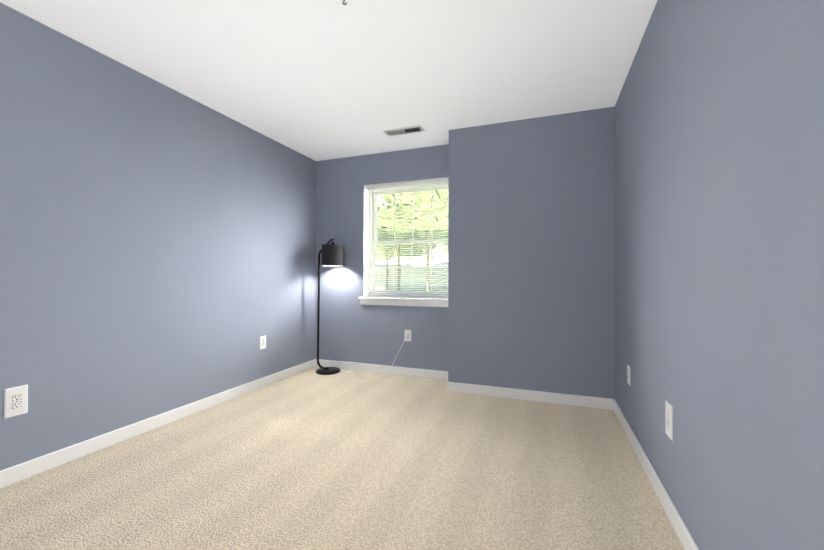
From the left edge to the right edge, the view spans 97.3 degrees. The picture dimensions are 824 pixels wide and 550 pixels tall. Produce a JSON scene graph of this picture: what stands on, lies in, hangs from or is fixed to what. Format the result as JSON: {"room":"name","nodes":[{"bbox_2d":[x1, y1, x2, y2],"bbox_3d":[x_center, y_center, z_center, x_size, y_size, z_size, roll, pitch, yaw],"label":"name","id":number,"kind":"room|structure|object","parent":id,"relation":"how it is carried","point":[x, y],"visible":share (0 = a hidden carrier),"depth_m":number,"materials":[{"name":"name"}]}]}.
{"room":"empty bedroom","nodes":[
{"label":"empty bedroom","id":0,"kind":"room"},
{"bbox_2d":[0,2,315,470],"bbox_3d":[-2.038,-0.147,2.191,0.200,2.440,5.009,0,0,20],"label":"wall","id":1,"kind":"structure","parent":0,"point":[157,248],"depth_m":2.38,"materials":[{"name":"blue paint"}]},
{"bbox_2d":[4,384,27,418],"bbox_3d":[-2.043,0.653,1.875,0.008,0.150,0.088,0,0,20],"label":"electrical outlet","id":2,"kind":"object","parent":1,"relation":"attached to","point":[15,401],"visible":1,"depth_m":1.87,"materials":[{"name":"white plastic"}]},
{"bbox_2d":[0,359,315,488],"bbox_3d":[-1.937,1.028,2.147,0.018,0.090,4.609,0,0,20],"label":"baseboard","id":3,"kind":"structure","parent":1,"relation":"attached to","point":[27,469],"depth_m":2.36,"materials":[{"name":"white wood"}]},
{"bbox_2d":[260,335,265,349],"bbox_3d":[-1.439,0.652,3.511,0.008,0.125,0.080,0,0,20],"label":"electrical outlet","id":4,"kind":"object","parent":1,"relation":"attached to","point":[262,342],"visible":1,"depth_m":3.50,"materials":[{"name":"white plastic"}]},
{"bbox_2d":[0,0,656,160],"bbox_3d":[-0.493,-1.427,1.626,3.489,0.120,5.009,0,0,20],"label":"ceiling","id":5,"kind":"structure","parent":0,"point":[318,80],"depth_m":2.27,"materials":[{"name":"white paint"}]},
{"bbox_2d":[383,125,424,136],"bbox_3d":[-0.076,-1.352,3.416,0.372,0.011,0.142,0,0,20],"label":"ceiling vent","id":6,"kind":"object","parent":5,"relation":"in","point":[405,131],"visible":1,"depth_m":3.41,"materials":[{"name":"white metal"}]},
{"bbox_2d":[0,367,683,549],"bbox_3d":[-0.498,1.133,1.614,3.489,0.120,5.009,0,0,20],"label":"floor","id":7,"kind":"structure","parent":0,"point":[310,459],"depth_m":1.89,"materials":[{"name":"carpet"}]},
{"bbox_2d":[316,237,343,374],"bbox_3d":[-0.920,0.328,4.060,0.304,1.511,0.270,0,0,20],"label":"lamp","id":8,"kind":"object","parent":7,"relation":"on","point":[332,253],"visible":1,"depth_m":3.99,"materials":[{"name":"black metal"}]},
{"bbox_2d":[341,333,408,378],"bbox_3d":[-0.444,0.851,3.901,0.772,0.466,0.260,0,0,20],"label":"lamp cord","id":9,"kind":"object","parent":7,"relation":"on","point":[348,372],"visible":0.98,"depth_m":3.90,"materials":[{"name":"white plastic"}]},
{"bbox_2d":[315,144,448,370],"bbox_3d":[0.338,-0.135,3.876,3.089,2.440,0.200,0,0,20],"label":"wall","id":10,"kind":"structure","parent":0,"point":[351,329],"depth_m":4.11,"materials":[{"name":"blue paint"}]},
{"bbox_2d":[316,359,447,379],"bbox_3d":[-0.332,1.040,4.000,1.684,0.090,0.018,0,0,20],"label":"baseboard","id":11,"kind":"structure","parent":10,"relation":"attached to","point":[414,372],"depth_m":3.98,"materials":[{"name":"white"}]},
{"bbox_2d":[358,297,447,306],"bbox_3d":[-0.056,0.292,3.961,1.115,0.084,0.160,0,0,20],"label":"window sill","id":12,"kind":"structure","parent":10,"relation":"attached to","point":[422,302],"depth_m":3.90,"materials":[{"name":"white"}]},
{"bbox_2d":[404,330,410,341],"bbox_3d":[-0.045,0.653,3.902,0.078,0.122,0.008,0,0,20],"label":"outlet","id":13,"kind":"object","parent":10,"relation":"attached to","point":[408,338],"visible":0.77,"depth_m":3.90,"materials":[{"name":"white plastic"}]},
{"bbox_2d":[369,182,448,296],"bbox_3d":[0.006,-0.382,4.055,1.065,1.265,0.066,0,0,20],"label":"window","id":14,"kind":"structure","parent":10,"relation":"in","point":[428,187],"depth_m":4.09,"materials":[{"name":"white plastic"}]},
{"bbox_2d":[366,179,448,297],"bbox_3d":[-0.028,-0.381,3.970,1.045,1.260,0.058,0,0,20],"label":"window blind","id":15,"kind":"object","parent":14,"relation":"attached to","point":[410,184],"visible":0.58,"depth_m":3.97,"materials":[{"name":"white plastic"}]},
{"bbox_2d":[448,107,614,398],"bbox_3d":[1.046,-0.136,3.319,1.375,2.440,0.353,0,0,20],"label":"wall","id":16,"kind":"structure","parent":0,"point":[531,253],"depth_m":3.13,"materials":[{"name":"blue paint"}]},
{"bbox_2d":[444,379,611,409],"bbox_3d":[0.961,1.038,3.149,1.359,0.090,0.013,0,0,20],"label":"baseboard","id":17,"kind":"structure","parent":16,"relation":"attached to","point":[530,395],"depth_m":3.12,"materials":[{"name":"white"}]},
{"bbox_2d":[615,0,823,549],"bbox_3d":[1.047,-0.147,1.050,0.200,2.440,5.009,0,0,20],"label":"wall","id":18,"kind":"structure","parent":0,"point":[719,226],"depth_m":1.10,"materials":[{"name":"blue paint"}]},
{"bbox_2d":[627,365,629,384],"bbox_3d":[1.441,0.667,2.416,0.008,0.122,0.078,0,0,20],"label":"electrical outlet","id":19,"kind":"object","parent":18,"relation":"attached to","point":[628,374],"visible":0.98,"depth_m":2.40,"materials":[{"name":"white plastic"}]},
{"bbox_2d":[612,399,698,549],"bbox_3d":[0.881,1.027,0.918,0.018,0.090,4.256,0,0,20],"label":"baseboard","id":20,"kind":"structure","parent":18,"relation":"attached to","point":[686,539],"depth_m":1.73,"materials":[{"name":"white wood"}]},
{"bbox_2d":[665,401,672,440],"bbox_3d":[1.148,0.650,1.623,0.008,0.150,0.088,0,0,20],"label":"electrical outlet","id":21,"kind":"object","parent":18,"relation":"attached to","point":[668,419],"visible":1,"depth_m":1.61,"materials":[{"name":"white plastic"}]},
{"label":"outside","id":22,"kind":"structure","parent":0,"visible":0},
{"bbox_2d":[378,286,447,290],"bbox_3d":[0.225,2.228,87.298,180.000,0.200,155.641,0,0,20],"label":"lawn","id":23,"kind":"structure","parent":22,"point":[415,288],"depth_m":52.76,"materials":[{"name":"green plant"}]},
{"bbox_2d":[377,228,436,286],"bbox_3d":[-2.767,-5.846,50.846,13.284,15.545,17.110,0,0,20],"label":"tree","id":24,"kind":"object","parent":23,"relation":"on","point":[433,244],"depth_m":52.32,"materials":[{"name":"green plant"}]},
{"bbox_2d":[377,213,437,290],"bbox_3d":[-0.765,-5.434,40.388,16.183,14.631,15.181,0,0,20],"label":"tree","id":25,"kind":"object","parent":23,"relation":"on","point":[389,233],"depth_m":40.69,"materials":[{"name":"green plant"}]},
{"bbox_2d":[377,259,447,286],"bbox_3d":[-3.381,-0.461,70.330,65.800,4.996,6.800,0,0,20],"label":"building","id":26,"kind":"structure","parent":23,"relation":"on","point":[419,263],"depth_m":66.25,"materials":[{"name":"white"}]},
{"bbox_2d":[377,190,447,290],"bbox_3d":[0.114,-4.920,30.949,12.791,13.516,13.646,0,0,20],"label":"tree","id":27,"kind":"object","parent":23,"relation":"on","point":[438,207],"depth_m":28.32,"materials":[{"name":"green plant"}]},
{"bbox_2d":[390,286,438,286],"bbox_3d":[-2.947,1.997,64.292,130.000,0.026,2.600,0,0,20],"label":"path","id":28,"kind":"structure","parent":23,"relation":"on","point":[414,286],"depth_m":62.60,"materials":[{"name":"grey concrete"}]},
{"bbox_2d":[429,226,447,246],"bbox_3d":[7.242,-4.735,39.374,12.876,13.254,14.048,0,0,20],"label":"tree","id":29,"kind":"object","parent":23,"relation":"on","point":[438,236],"depth_m":37.86,"materials":[{"name":"green plant"}]},
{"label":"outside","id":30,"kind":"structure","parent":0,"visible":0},
{"bbox_2d":[376,244,447,259],"bbox_3d":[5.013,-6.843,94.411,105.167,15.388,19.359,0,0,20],"label":"tree","id":31,"kind":"object","parent":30,"point":[380,255],"depth_m":88.71,"materials":[{"name":"green plant"}]}
]}

